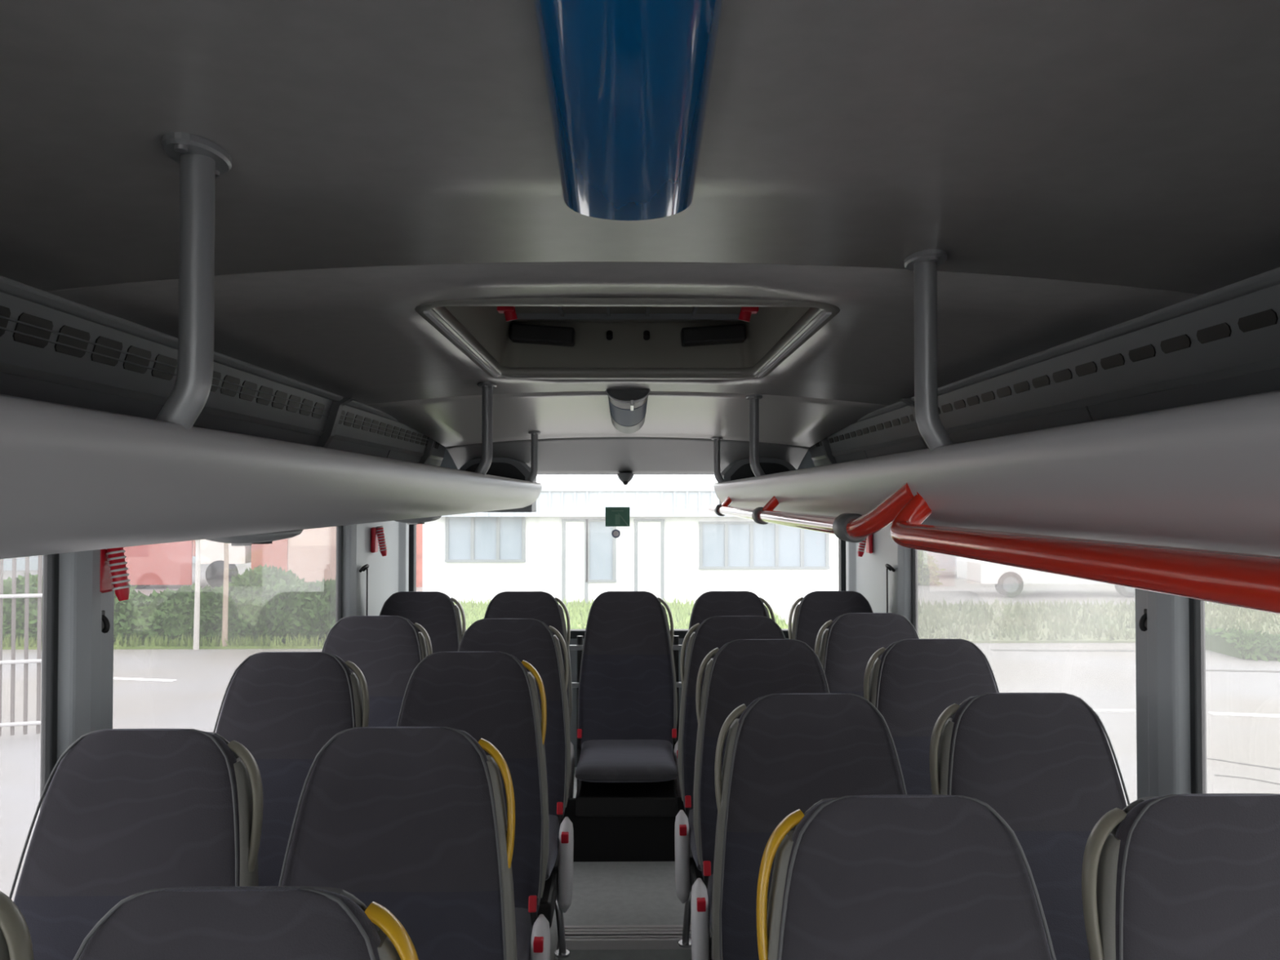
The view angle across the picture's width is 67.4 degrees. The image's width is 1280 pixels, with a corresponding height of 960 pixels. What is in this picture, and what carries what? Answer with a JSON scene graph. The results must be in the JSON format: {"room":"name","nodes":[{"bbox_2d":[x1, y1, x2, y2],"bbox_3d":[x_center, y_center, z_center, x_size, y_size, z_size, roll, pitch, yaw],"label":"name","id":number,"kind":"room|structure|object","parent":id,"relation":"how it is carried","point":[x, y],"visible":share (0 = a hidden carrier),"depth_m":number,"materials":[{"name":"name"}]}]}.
{"room":"transit interior","nodes":[
{"label":"transit interior","id":0,"kind":"room"},
{"bbox_2d":[550,766,692,959],"bbox_3d":[-0.014,1.473,1.103,2.280,0.195,7.460,0,-1,-1],"label":"floor","id":1,"kind":"structure","parent":0,"point":[620,892],"depth_m":3.21,"materials":[{"name":"grey plastic"}]},
{"bbox_2d":[0,891,34,959],"bbox_3d":[-0.834,0.894,0.735,0.453,0.952,0.693,0,-1,-1],"label":"seat","id":2,"kind":"object","parent":1,"relation":"on","point":[15,941],"visible":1,"depth_m":1.04,"materials":[{"name":"grey"}]},
{"bbox_2d":[8,728,263,959],"bbox_3d":[-0.841,0.906,1.385,0.453,0.952,0.693,0,-1,-1],"label":"seat","id":3,"kind":"object","parent":1,"relation":"on","point":[124,813],"visible":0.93,"depth_m":1.64,"materials":[{"name":"grey fabric"}]},
{"bbox_2d":[73,885,418,959],"bbox_3d":[-0.402,0.894,0.700,0.453,0.952,0.693,0,-1,-1],"label":"seat","id":4,"kind":"object","parent":1,"relation":"on","point":[280,922],"visible":1,"depth_m":0.98,"materials":[{"name":"grey"}]},
{"bbox_2d":[213,651,368,886],"bbox_3d":[-0.891,0.922,2.224,0.453,0.952,0.693,0,-1,-1],"label":"seat","id":5,"kind":"object","parent":1,"relation":"on","point":[283,707],"visible":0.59,"depth_m":2.47,"materials":[{"name":"grey"}]},
{"bbox_2d":[321,615,432,726],"bbox_3d":[-0.891,0.936,2.994,0.453,0.952,0.693,0,-1,-1],"label":"seat","id":6,"kind":"object","parent":1,"relation":"on","point":[387,650],"visible":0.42,"depth_m":3.26,"materials":[{"name":"grey"}]},
{"bbox_2d":[278,726,517,959],"bbox_3d":[-0.401,0.906,1.400,0.453,0.952,0.693,0,-1,-1],"label":"seat","id":7,"kind":"object","parent":1,"relation":"on","point":[413,822],"visible":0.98,"depth_m":1.65,"materials":[{"name":"grey fabric"}]},
{"bbox_2d":[379,591,466,653],"bbox_3d":[-0.931,0.951,3.843,0.453,0.952,0.693,0,-1,-1],"label":"seat","id":8,"kind":"object","parent":1,"relation":"on","point":[437,612],"visible":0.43,"depth_m":4.11,"materials":[{"name":"grey"}]},
{"bbox_2d":[396,651,550,959],"bbox_3d":[-0.426,0.922,2.230,0.453,0.952,0.693,0,-1,-1],"label":"seat","id":9,"kind":"object","parent":1,"relation":"on","point":[491,696],"visible":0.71,"depth_m":2.48,"materials":[{"name":"grey"}]},
{"bbox_2d":[515,906,532,959],"bbox_3d":[-0.442,1.094,2.123,0.376,0.124,0.465,0,-1,-1],"label":"cushion","id":10,"kind":"object","parent":9,"relation":"on","point":[523,918],"depth_m":2.24,"materials":[{"name":"fabric"}]},
{"bbox_2d":[457,618,573,958],"bbox_3d":[-0.420,0.934,2.920,0.453,0.952,0.693,0,-1,-1],"label":"seat","id":11,"kind":"object","parent":1,"relation":"on","point":[531,641],"visible":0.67,"depth_m":3.12,"materials":[{"name":"grey"}]},
{"bbox_2d":[545,814,559,879],"bbox_3d":[-0.435,1.107,2.812,0.376,0.124,0.465,0,-1,-1],"label":"cushion","id":12,"kind":"object","parent":11,"relation":"on","point":[553,873],"depth_m":2.86,"materials":[{"name":"fabric"}]},
{"bbox_2d":[484,591,573,798],"bbox_3d":[-0.481,0.951,3.849,0.453,0.952,0.693,0,-1,-1],"label":"seat","id":13,"kind":"object","parent":1,"relation":"on","point":[541,606],"visible":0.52,"depth_m":4.12,"materials":[{"name":"grey"}]},
{"bbox_2d":[563,797,684,862],"bbox_3d":[-0.045,1.306,3.586,2.280,0.230,0.020,0,-1,-1],"label":"step","id":14,"kind":"structure","parent":1,"relation":"on","point":[596,838],"depth_m":3.58,"materials":[{"name":"black"}]},
{"bbox_2d":[557,924,691,950],"bbox_3d":[-0.038,1.418,2.982,0.430,0.034,0.105,0,-1,-1],"label":"step nosing","id":15,"kind":"structure","parent":1,"relation":"attached to","point":[579,937],"depth_m":2.94,"materials":[{"name":"silver metal"}]},
{"bbox_2d":[568,635,686,786],"bbox_3d":[-0.055,1.076,4.392,2.200,0.720,0.046,0,-1,-1],"label":"rail","id":16,"kind":"object","parent":1,"relation":"on","point":[676,646],"visible":0.12,"depth_m":4.39,"materials":[{"name":"silver metal"}]},
{"bbox_2d":[575,591,681,817],"bbox_3d":[-0.036,0.951,3.854,0.453,0.952,0.693,0,-1,-1],"label":"seat","id":17,"kind":"object","parent":1,"relation":"on","point":[627,766],"visible":0.95,"depth_m":4.00,"materials":[{"name":"grey"}]},
{"bbox_2d":[575,739,677,782],"bbox_3d":[-0.052,1.124,3.747,0.376,0.124,0.465,0,-1,-1],"label":"cushion","id":18,"kind":"object","parent":17,"relation":"on","point":[600,760],"depth_m":3.64,"materials":[{"name":"fabric"}]},
{"bbox_2d":[684,591,775,661],"bbox_3d":[0.406,0.952,3.860,0.453,0.952,0.693,0,-1,-1],"label":"seat","id":19,"kind":"object","parent":1,"relation":"on","point":[711,603],"visible":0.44,"depth_m":4.14,"materials":[{"name":"grey"}]},
{"bbox_2d":[788,591,873,653],"bbox_3d":[0.829,0.952,3.865,0.454,0.952,0.694,0,-1,-1],"label":"seat","id":20,"kind":"object","parent":1,"relation":"on","point":[816,608],"visible":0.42,"depth_m":4.14,"materials":[{"name":"grey"}]},
{"bbox_2d":[814,613,919,697],"bbox_3d":[0.799,0.937,3.075,0.454,0.952,0.694,0,-1,-1],"label":"seat","id":21,"kind":"object","parent":1,"relation":"on","point":[847,646],"visible":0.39,"depth_m":3.34,"materials":[{"name":"grey"}]},
{"bbox_2d":[440,448,814,766],"bbox_3d":[-0.061,0.676,4.873,2.380,2.007,0.050,0,-1,-1],"label":"wall","id":22,"kind":"structure","parent":0,"point":[447,461],"depth_m":4.84,"materials":[{"name":"grey plastic"}]},
{"bbox_2d":[408,524,845,638],"bbox_3d":[-0.061,0.385,4.872,2.210,0.828,0.062,0,-1,-1],"label":"window","id":23,"kind":"structure","parent":22,"relation":"in","point":[682,633],"depth_m":4.84,"materials":[{"name":"clear glass"}]},
{"bbox_2d":[605,506,630,526],"bbox_3d":[-0.114,0.187,4.876,0.124,0.098,0.003,0,-1,-1],"label":"sticker","id":24,"kind":"object","parent":23,"relation":"attached to","point":[615,516],"visible":1,"depth_m":4.88,"materials":[{"name":"teal"}]},
{"bbox_2d":[444,436,809,474],"bbox_3d":[-0.058,-0.120,4.623,1.680,0.173,0.400,0,-1,-1],"label":"ceiling","id":25,"kind":"structure","parent":0,"point":[609,455],"depth_m":4.59,"materials":[{"name":"grey"}]},
{"bbox_2d":[459,457,536,511],"bbox_3d":[-0.745,0.020,4.638,0.477,0.269,0.106,0,-1,-1],"label":"speaker panel","id":26,"kind":"object","parent":25,"relation":"attached to","point":[510,468],"visible":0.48,"depth_m":4.59,"materials":[{"name":"grey plastic"}]},
{"bbox_2d":[465,462,524,480],"bbox_3d":[-0.738,0.025,4.588,0.378,0.218,0.006,0,-1,-1],"label":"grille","id":27,"kind":"object","parent":26,"relation":"attached to","point":[516,470],"depth_m":4.59,"materials":[{"name":"black plastic"}]},
{"bbox_2d":[617,472,634,484],"bbox_3d":[-0.072,-0.005,4.790,0.084,0.059,0.059,0,-1,-1],"label":"housing","id":28,"kind":"object","parent":25,"relation":"attached to","point":[625,477],"visible":1,"depth_m":4.77,"materials":[{"name":"grey"}]},
{"bbox_2d":[719,457,796,506],"bbox_3d":[0.628,0.021,4.656,0.477,0.269,0.106,0,-1,-1],"label":"speaker panel","id":29,"kind":"object","parent":25,"relation":"attached to","point":[740,468],"visible":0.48,"depth_m":4.61,"materials":[{"name":"black plastic"}]},
{"bbox_2d":[730,462,790,480],"bbox_3d":[0.624,0.025,4.606,0.378,0.218,0.006,0,-1,-1],"label":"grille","id":30,"kind":"object","parent":29,"relation":"attached to","point":[738,470],"depth_m":4.60,"materials":[{"name":"black plastic"}]},
{"bbox_2d":[367,391,888,447],"bbox_3d":[-0.047,-0.223,3.732,1.680,0.116,1.385,0,-1,-1],"label":"ceiling","id":31,"kind":"structure","parent":0,"point":[449,421],"depth_m":3.61,"materials":[{"name":"white"}]},
{"bbox_2d":[605,389,650,433],"bbox_3d":[-0.043,-0.229,3.463,0.140,0.066,0.940,0,-3,-1],"label":"ceiling lamp","id":32,"kind":"object","parent":31,"relation":"attached to","point":[628,407],"visible":1,"depth_m":3.15,"materials":[{"name":"grey"}]},
{"bbox_2d":[0,0,1279,405],"bbox_3d":[-0.003,-0.316,0.221,1.680,0.058,5.630,0,-1,-1],"label":"ceiling","id":33,"kind":"structure","parent":0,"point":[1131,143],"depth_m":0.98,"materials":[{"name":"plastic"}]},
{"bbox_2d":[0,275,402,423],"bbox_3d":[-0.860,-0.273,0.995,0.045,0.027,7.200,0,-1,-1],"label":"trim","id":34,"kind":"structure","parent":33,"relation":"attached to","point":[7,286],"depth_m":1.62,"materials":[{"name":"grey plastic"}]},
{"bbox_2d":[0,291,445,460],"bbox_3d":[-0.897,-0.213,0.993,0.060,0.107,7.200,0,-1,-1],"label":"vent strip","id":35,"kind":"object","parent":33,"relation":"attached to","point":[37,341],"visible":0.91,"depth_m":1.72,"materials":[{"name":"grey plastic"}]},
{"bbox_2d":[414,297,839,379],"bbox_3d":[-0.027,-0.371,2.147,0.762,0.172,1.060,0,-1,-1],"label":"roof hatch","id":36,"kind":"object","parent":33,"relation":"attached to","point":[581,338],"visible":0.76,"depth_m":2.54,"materials":[{"name":"grey plastic"}]},
{"bbox_2d":[533,0,723,220],"bbox_3d":[-0.003,-0.314,0.258,0.143,0.032,1.705,0,-1,-1],"label":"ceiling light panel","id":37,"kind":"object","parent":33,"relation":"attached to","point":[628,82],"visible":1,"depth_m":0.74,"materials":[{"name":"blue plastic"}]},
{"bbox_2d":[851,266,1279,424],"bbox_3d":[0.835,-0.273,1.016,0.045,0.027,7.200,0,-1,-1],"label":"trim","id":38,"kind":"structure","parent":33,"relation":"attached to","point":[1269,278],"depth_m":1.60,"materials":[{"name":"grey plastic"}]},
{"bbox_3d":[0.675,1.456,0.177,0.925,0.195,5.590,0,-1,-1],"label":"floor","id":39,"kind":"structure","parent":0,"visible":0},
{"bbox_2d":[674,615,786,947],"bbox_3d":[0.325,0.936,2.989,0.454,0.952,0.694,0,-1,-1],"label":"seat","id":40,"kind":"object","parent":39,"relation":"on","point":[714,632],"visible":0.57,"depth_m":3.19,"materials":[{"name":"grey"}]},
{"bbox_2d":[688,808,701,871],"bbox_3d":[0.344,1.108,2.882,0.376,0.124,0.465,0,-1,-1],"label":"cushion","id":41,"kind":"object","parent":40,"relation":"on","point":[693,862],"depth_m":2.93,"materials":[{"name":"fabric"}]},
{"bbox_2d":[690,639,829,959],"bbox_3d":[0.347,0.926,2.449,0.454,0.952,0.694,0,-1,-1],"label":"seat","id":42,"kind":"object","parent":39,"relation":"on","point":[740,672],"visible":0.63,"depth_m":2.70,"materials":[{"name":"grey"}]},
{"bbox_2d":[706,874,713,929],"bbox_3d":[0.365,1.098,2.342,0.376,0.124,0.465,0,-1,-1],"label":"cushion","id":43,"kind":"object","parent":42,"relation":"on","point":[709,879],"depth_m":2.46,"materials":[{"name":"fabric"}]},
{"bbox_2d":[711,693,906,959],"bbox_3d":[0.341,0.912,1.689,0.454,0.952,0.694,0,-1,-1],"label":"seat","id":44,"kind":"object","parent":39,"relation":"on","point":[785,753],"visible":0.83,"depth_m":1.94,"materials":[{"name":"grey"}]},
{"bbox_2d":[756,794,1056,959],"bbox_3d":[0.345,0.899,1.009,0.454,0.952,0.694,0,-1,-1],"label":"seat","id":45,"kind":"object","parent":39,"relation":"on","point":[902,877],"visible":1,"depth_m":1.27,"materials":[{"name":"grey fabric"}]},
{"bbox_2d":[863,638,999,794],"bbox_3d":[0.827,0.926,2.455,0.454,0.952,0.694,0,-1,-1],"label":"seat","id":46,"kind":"object","parent":39,"relation":"on","point":[913,682],"visible":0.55,"depth_m":2.72,"materials":[{"name":"grey"}]},
{"bbox_2d":[928,692,1129,959],"bbox_3d":[0.786,0.912,1.695,0.454,0.952,0.694,0,-1,-1],"label":"seat","id":47,"kind":"object","parent":39,"relation":"on","point":[1044,762],"visible":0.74,"depth_m":1.95,"materials":[{"name":"grey"}]},
{"bbox_2d":[1081,793,1279,959],"bbox_3d":[0.790,0.899,1.015,0.454,0.952,0.694,0,-1,-1],"label":"seat","id":48,"kind":"object","parent":39,"relation":"on","point":[1188,876],"visible":1,"depth_m":1.28,"materials":[{"name":"grey"}]},
{"bbox_3d":[-1.162,0.637,1.104,0.016,1.947,7.460,0,-1,-1],"label":"wall","id":49,"kind":"structure","parent":0,"visible":0},
{"bbox_2d":[40,553,59,810],"bbox_3d":[-1.157,0.498,0.867,0.024,0.784,2.088,0,-1,-1],"label":"window frame","id":50,"kind":"structure","parent":49,"relation":"in","point":[49,701],"depth_m":1.90,"materials":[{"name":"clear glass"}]},
{"bbox_2d":[57,549,114,767],"bbox_3d":[-1.145,0.742,1.998,0.049,1.300,0.190,0,-1,-1],"label":"window pillar","id":51,"kind":"structure","parent":49,"relation":"attached to","point":[85,653],"depth_m":1.94,"materials":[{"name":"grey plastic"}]},
{"bbox_2d":[101,610,110,633],"bbox_3d":[-1.127,0.299,2.021,0.022,0.048,0.024,0,-1,-1],"label":"coat hook","id":52,"kind":"object","parent":49,"relation":"attached to","point":[105,622],"visible":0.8,"depth_m":2.02,"materials":[{"name":"black plastic"}]},
{"bbox_2d":[99,546,131,600],"bbox_3d":[-1.105,0.188,2.018,0.066,0.133,0.060,0,-1,-1],"label":"hammer","id":53,"kind":"object","parent":49,"relation":"attached to","point":[113,573],"visible":0.76,"depth_m":2.01,"materials":[{"name":"red plastic"}]},
{"bbox_2d":[0,372,442,466],"bbox_3d":[-0.947,-0.074,1.000,0.091,0.185,7.220,0,-1,-1],"label":"trim","id":54,"kind":"structure","parent":49,"relation":"attached to","point":[10,384],"depth_m":1.77,"materials":[{"name":"grey plastic"}]},
{"bbox_2d":[0,394,542,559],"bbox_3d":[-0.786,0.017,1.040,0.725,0.136,7.100,0,-1,-1],"label":"luggage rack","id":55,"kind":"object","parent":49,"relation":"attached to","point":[73,478],"visible":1,"depth_m":0.92,"materials":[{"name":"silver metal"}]},
{"bbox_2d":[155,131,231,430],"bbox_3d":[-0.419,-0.165,0.904,0.077,0.294,0.077,-1,-1,41],"label":"support pole","id":56,"kind":"object","parent":55,"relation":"on","point":[201,160],"visible":0.86,"depth_m":0.89,"materials":[{"name":"silver metal"}]},
{"bbox_2d":[204,529,302,546],"bbox_3d":[-0.681,0.102,1.690,0.140,0.024,0.240,0,-1,-1],"label":"light","id":57,"kind":"object","parent":55,"relation":"attached to","point":[264,538],"visible":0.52,"depth_m":1.61,"materials":[{"name":"grey plastic"}]},
{"bbox_2d":[315,397,354,448],"bbox_3d":[-0.950,-0.076,2.798,0.230,0.325,0.035,0,-1,-1],"label":"bracket","id":58,"kind":"object","parent":55,"relation":"attached to","point":[336,407],"visible":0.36,"depth_m":2.78,"materials":[{"name":"grey"}]},
{"bbox_2d":[395,515,441,524],"bbox_3d":[-0.697,0.126,2.990,0.140,0.024,0.240,0,-1,-1],"label":"light","id":59,"kind":"object","parent":55,"relation":"attached to","point":[422,520],"visible":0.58,"depth_m":2.91,"materials":[{"name":"grey plastic"}]},
{"bbox_2d":[419,437,435,463],"bbox_3d":[-0.967,-0.051,4.167,0.230,0.325,0.035,0,-1,-1],"label":"bracket","id":60,"kind":"object","parent":55,"relation":"attached to","point":[427,453],"visible":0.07,"depth_m":4.15,"materials":[{"name":"grey"}]},
{"bbox_2d":[474,382,496,475],"bbox_3d":[-0.442,-0.131,2.769,0.077,0.294,0.077,-1,-1,41],"label":"support pole","id":61,"kind":"object","parent":55,"relation":"on","point":[484,465],"visible":0.91,"depth_m":2.75,"materials":[{"name":"silver metal"}]},
{"bbox_2d":[526,431,540,482],"bbox_3d":[-0.460,-0.083,4.168,0.077,0.250,0.077,-1,-1,41],"label":"support pole","id":62,"kind":"object","parent":55,"relation":"on","point":[534,434],"visible":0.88,"depth_m":4.15,"materials":[{"name":"silver metal"}]},
{"bbox_2d":[335,525,342,623],"bbox_3d":[-1.183,0.536,2.956,0.024,0.784,1.728,0,-1,-1],"label":"window","id":63,"kind":"structure","parent":49,"relation":"in","point":[339,582],"depth_m":3.80,"materials":[{"name":"black rubber"}]},
{"bbox_2d":[359,564,368,615],"bbox_3d":[-1.126,0.583,3.926,0.037,0.478,0.071,0,-1,-1],"label":"belt","id":64,"kind":"object","parent":49,"relation":"hanging from","point":[366,566],"visible":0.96,"depth_m":3.90,"materials":[{"name":"black fabric"}]},
{"bbox_2d":[342,520,408,617],"bbox_3d":[-1.171,0.784,4.292,0.054,1.300,0.960,0,-1,-1],"label":"trim","id":65,"kind":"structure","parent":49,"relation":"attached to","point":[388,575],"depth_m":4.21,"materials":[{"name":"grey plastic"}]},
{"bbox_2d":[370,525,387,556],"bbox_3d":[-1.138,0.268,4.202,0.066,0.133,0.060,0,-1,-1],"label":"hammer","id":66,"kind":"object","parent":49,"relation":"attached to","point":[378,535],"visible":1,"depth_m":4.19,"materials":[{"name":"red plastic"}]},
{"bbox_3d":[1.134,0.637,1.133,0.016,1.947,7.460,0,-1,-1],"label":"wall","id":67,"kind":"structure","parent":0,"visible":0},
{"bbox_2d":[857,533,872,556],"bbox_3d":[1.030,0.287,4.409,0.066,0.133,0.060,0,-1,-1],"label":"hammer","id":68,"kind":"object","parent":67,"relation":"attached to","point":[868,540],"visible":0.52,"depth_m":4.39,"materials":[{"name":"red plastic"}]},
{"bbox_2d":[845,523,911,622],"bbox_3d":[1.063,0.784,4.320,0.054,1.300,0.960,0,-1,-1],"label":"trim","id":69,"kind":"structure","parent":67,"relation":"attached to","point":[865,575],"depth_m":4.23,"materials":[{"name":"grey plastic"}]},
{"bbox_2d":[911,548,918,635],"bbox_3d":[1.109,0.537,2.985,0.024,0.784,1.728,0,-1,-1],"label":"window frame","id":70,"kind":"structure","parent":67,"relation":"in","point":[914,603],"depth_m":3.83,"materials":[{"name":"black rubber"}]},
{"bbox_2d":[713,390,1279,556],"bbox_3d":[0.759,0.017,1.059,0.725,0.136,7.100,0,-1,-1],"label":"luggage rack","id":71,"kind":"object","parent":67,"relation":"attached to","point":[1206,476],"visible":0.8,"depth_m":0.87,"materials":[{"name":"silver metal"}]},
{"bbox_2d":[711,436,724,483],"bbox_3d":[0.353,-0.074,4.375,0.077,0.239,0.077,-1,-1,41],"label":"support pole","id":72,"kind":"object","parent":71,"relation":"on","point":[717,470],"visible":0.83,"depth_m":4.36,"materials":[{"name":"silver metal"}]},
{"bbox_2d":[746,394,765,477],"bbox_3d":[0.369,-0.124,3.086,0.077,0.293,0.077,-1,-1,41],"label":"support pole","id":73,"kind":"object","parent":71,"relation":"on","point":[753,399],"visible":0.91,"depth_m":3.08,"materials":[{"name":"silver metal"}]},
{"bbox_2d":[708,482,913,542],"bbox_3d":[0.381,0.081,3.031,0.079,0.110,3.186,0,-1,-1],"label":"handrail","id":74,"kind":"object","parent":71,"relation":"attached to","point":[850,527],"visible":0.93,"depth_m":1.76,"materials":[{"name":"red"}]},
{"bbox_2d":[821,437,836,464],"bbox_3d":[0.863,-0.051,4.170,0.230,0.325,0.035,0,-1,-1],"label":"bracket","id":75,"kind":"object","parent":71,"relation":"attached to","point":[827,450],"visible":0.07,"depth_m":4.15,"materials":[{"name":"grey"}]},
{"bbox_2d":[898,398,928,448],"bbox_3d":[0.880,-0.076,2.821,0.230,0.325,0.035,0,-1,-1],"label":"bracket","id":76,"kind":"object","parent":71,"relation":"attached to","point":[908,402],"visible":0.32,"depth_m":2.82,"materials":[{"name":"grey"}]},
{"bbox_2d":[904,248,953,451],"bbox_3d":[0.391,-0.157,1.307,0.077,0.294,0.077,-1,-1,41],"label":"support pole","id":77,"kind":"object","parent":71,"relation":"on","point":[924,264],"visible":0.83,"depth_m":1.30,"materials":[{"name":"silver metal"}]},
{"bbox_2d":[889,492,1279,613],"bbox_3d":[0.427,0.027,0.128,0.082,0.096,2.647,0,-1,-1],"label":"handrail","id":78,"kind":"object","parent":71,"relation":"attached to","point":[1245,580],"visible":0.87,"depth_m":0.77,"materials":[{"name":"red"}]},
{"bbox_2d":[916,492,931,511],"bbox_3d":[0.429,0.025,1.416,0.040,0.045,0.042,-1,-1,36],"label":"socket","id":79,"kind":"object","parent":78,"relation":"attached to","point":[922,505],"depth_m":1.41,"materials":[{"name":"red"}]},
{"bbox_2d":[808,284,1279,460],"bbox_3d":[0.872,-0.213,1.015,0.060,0.107,7.200,0,-1,-1],"label":"vent strip","id":80,"kind":"object","parent":67,"relation":"attached to","point":[1240,335],"visible":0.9,"depth_m":1.71,"materials":[{"name":"grey plastic"}]},
{"bbox_2d":[813,367,1279,466],"bbox_3d":[0.922,-0.074,1.023,0.091,0.185,7.220,0,-1,-1],"label":"trim","id":81,"kind":"structure","parent":67,"relation":"attached to","point":[1268,380],"depth_m":1.76,"materials":[{"name":"grey plastic"}]},
{"bbox_2d":[1134,588,1191,799],"bbox_3d":[1.094,0.742,2.026,0.049,1.300,0.190,0,-1,-1],"label":"window pillar","id":82,"kind":"structure","parent":67,"relation":"attached to","point":[1163,759],"depth_m":1.97,"materials":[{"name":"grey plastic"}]},
{"bbox_2d":[1188,598,1206,793],"bbox_3d":[1.135,0.498,0.895,0.024,0.784,2.088,0,-1,-1],"label":"window frame","id":83,"kind":"structure","parent":67,"relation":"in","point":[1197,607],"depth_m":1.92,"materials":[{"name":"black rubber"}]},
{"label":"outside","id":84,"kind":"structure","parent":0,"visible":0},
{"bbox_2d":[0,562,1279,901],"bbox_3d":[-0.625,3.566,49.939,240.000,0.200,220.000,0,-1,-1],"label":"ground","id":85,"kind":"structure","parent":84,"point":[1104,680],"depth_m":12.71,"materials":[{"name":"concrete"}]},
{"bbox_2d":[0,555,42,736],"bbox_3d":[-8.876,1.577,9.623,5.732,2.300,0.123,0,-1,-16],"label":"picket fence","id":86,"kind":"object","parent":85,"relation":"on","point":[27,595],"visible":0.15,"depth_m":10.25,"materials":[{"name":"silver metal"}]},
{"bbox_2d":[3,555,195,570],"bbox_3d":[-29.871,0.787,37.471,25.600,4.900,8.300,0,-1,-1],"label":"warehouse","id":87,"kind":"structure","parent":85,"relation":"on","point":[33,560],"depth_m":33.69,"materials":[{"name":"grey paint"}]},
{"bbox_2d":[113,677,176,681],"bbox_3d":[-6.968,2.792,13.435,0.989,0.007,0.120,0,-1,10],"label":"road marking","id":88,"kind":"object","parent":85,"relation":"on","point":[114,678],"visible":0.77,"depth_m":13.41,"materials":[{"name":"white paint"}]},
{"bbox_2d":[2,632,327,649],"bbox_3d":[-11.211,2.722,16.283,12.061,0.254,0.546,0,-1,-1],"label":"grass","id":89,"kind":"structure","parent":85,"relation":"on","point":[300,642],"depth_m":16.21,"materials":[{"name":"plant"}]},
{"bbox_2d":[222,542,228,646],"bbox_3d":[-7.010,1.147,16.258,0.687,3.403,0.640,0,-1,-1],"label":"pole","id":90,"kind":"object","parent":89,"relation":"on","point":[225,591],"visible":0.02,"depth_m":16.21,"materials":[{"name":"beige paint"}]},
{"bbox_2d":[2,564,336,644],"bbox_3d":[-9.448,2.275,17.414,8.963,1.490,2.362,0,-1,-1],"label":"hedge","id":91,"kind":"object","parent":85,"relation":"on","point":[272,602],"visible":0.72,"depth_m":16.75,"materials":[{"name":"green plant"}]},
{"bbox_2d":[123,539,251,588],"bbox_3d":[-13.501,1.410,27.972,4.900,3.295,2.480,0,-1,-1],"label":"lorry","id":92,"kind":"object","parent":85,"relation":"on","point":[165,563],"visible":0.34,"depth_m":26.73,"materials":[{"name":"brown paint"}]},
{"bbox_2d":[193,539,200,649],"bbox_3d":[-7.478,1.135,16.175,0.669,3.424,0.631,0,-1,-1],"label":"pole","id":93,"kind":"object","parent":85,"relation":"on","point":[197,568],"visible":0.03,"depth_m":16.12,"materials":[{"name":"metal"}]},
{"bbox_2d":[251,526,336,582],"bbox_3d":[-9.201,1.361,28.027,3.300,3.395,2.480,0,-1,-1],"label":"building","id":94,"kind":"structure","parent":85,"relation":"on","point":[311,554],"depth_m":26.77,"materials":[{"name":"beige paint"}]},
{"bbox_2d":[416,524,422,586],"bbox_3d":[-6.437,0.980,28.909,2.250,4.200,3.200,0,-1,-1],"label":"shed","id":95,"kind":"object","parent":85,"relation":"on","point":[419,526],"visible":0.02,"depth_m":27.39,"materials":[{"name":"paint"}]},
{"bbox_2d":[453,596,788,629],"bbox_3d":[-1.183,2.776,19.228,8.235,0.254,6.817,0,-1,-1],"label":"grass","id":96,"kind":"structure","parent":85,"relation":"on","point":[578,611],"depth_m":20.20,"materials":[{"name":"plant"}]},
{"bbox_2d":[422,474,838,604],"bbox_3d":[0.409,1.171,27.290,11.900,3.762,9.400,0,-1,-1],"label":"industrial building","id":97,"kind":"structure","parent":85,"relation":"on","point":[672,546],"depth_m":22.94,"materials":[{"name":"paint"}]},
{"bbox_2d":[917,550,946,586],"bbox_3d":[7.650,2.592,28.537,2.511,1.298,1.856,0,-1,-1],"label":"shrub","id":98,"kind":"object","parent":85,"relation":"on","point":[926,569],"visible":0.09,"depth_m":27.93,"materials":[{"name":"green plant"}]},
{"bbox_2d":[917,549,959,567],"bbox_3d":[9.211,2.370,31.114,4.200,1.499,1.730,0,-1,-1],"label":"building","id":99,"kind":"structure","parent":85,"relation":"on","point":[944,560],"depth_m":30.28,"materials":[{"name":"grey paint"}]},
{"bbox_2d":[956,556,1135,597],"bbox_3d":[10.983,2.165,25.389,4.600,1.699,1.830,0,-1,-1],"label":"van","id":100,"kind":"object","parent":85,"relation":"on","point":[1009,581],"visible":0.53,"depth_m":24.49,"materials":[{"name":"white paint"}]},
{"bbox_2d":[990,648,1135,651],"bbox_3d":[7.053,2.840,15.999,2.366,0.005,0.197,0,-1,1],"label":"tar seam","id":101,"kind":"object","parent":85,"relation":"on","point":[990,649],"visible":0.96,"depth_m":16.00,"materials":[{"name":"asphalt"}]},
{"bbox_2d":[918,596,1279,643],"bbox_3d":[14.287,2.785,19.703,19.017,0.254,5.821,0,-1,-1],"label":"grass","id":102,"kind":"structure","parent":85,"relation":"on","point":[1058,622],"depth_m":19.03,"materials":[{"name":"plant"}]},
{"bbox_2d":[1204,624,1279,662],"bbox_3d":[11.667,2.607,15.235,4.973,0.723,1.643,0,-1,14],"label":"shrub","id":103,"kind":"object","parent":85,"relation":"on","point":[1247,644],"visible":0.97,"depth_m":15.37,"materials":[{"name":"green plant"}]},
{"bbox_2d":[1208,711,1279,717],"bbox_3d":[7.244,2.752,11.232,1.051,0.007,0.140,0,-1,11],"label":"road marking","id":104,"kind":"object","parent":85,"relation":"on","point":[1211,713],"visible":1,"depth_m":11.24,"materials":[{"name":"white paint"}]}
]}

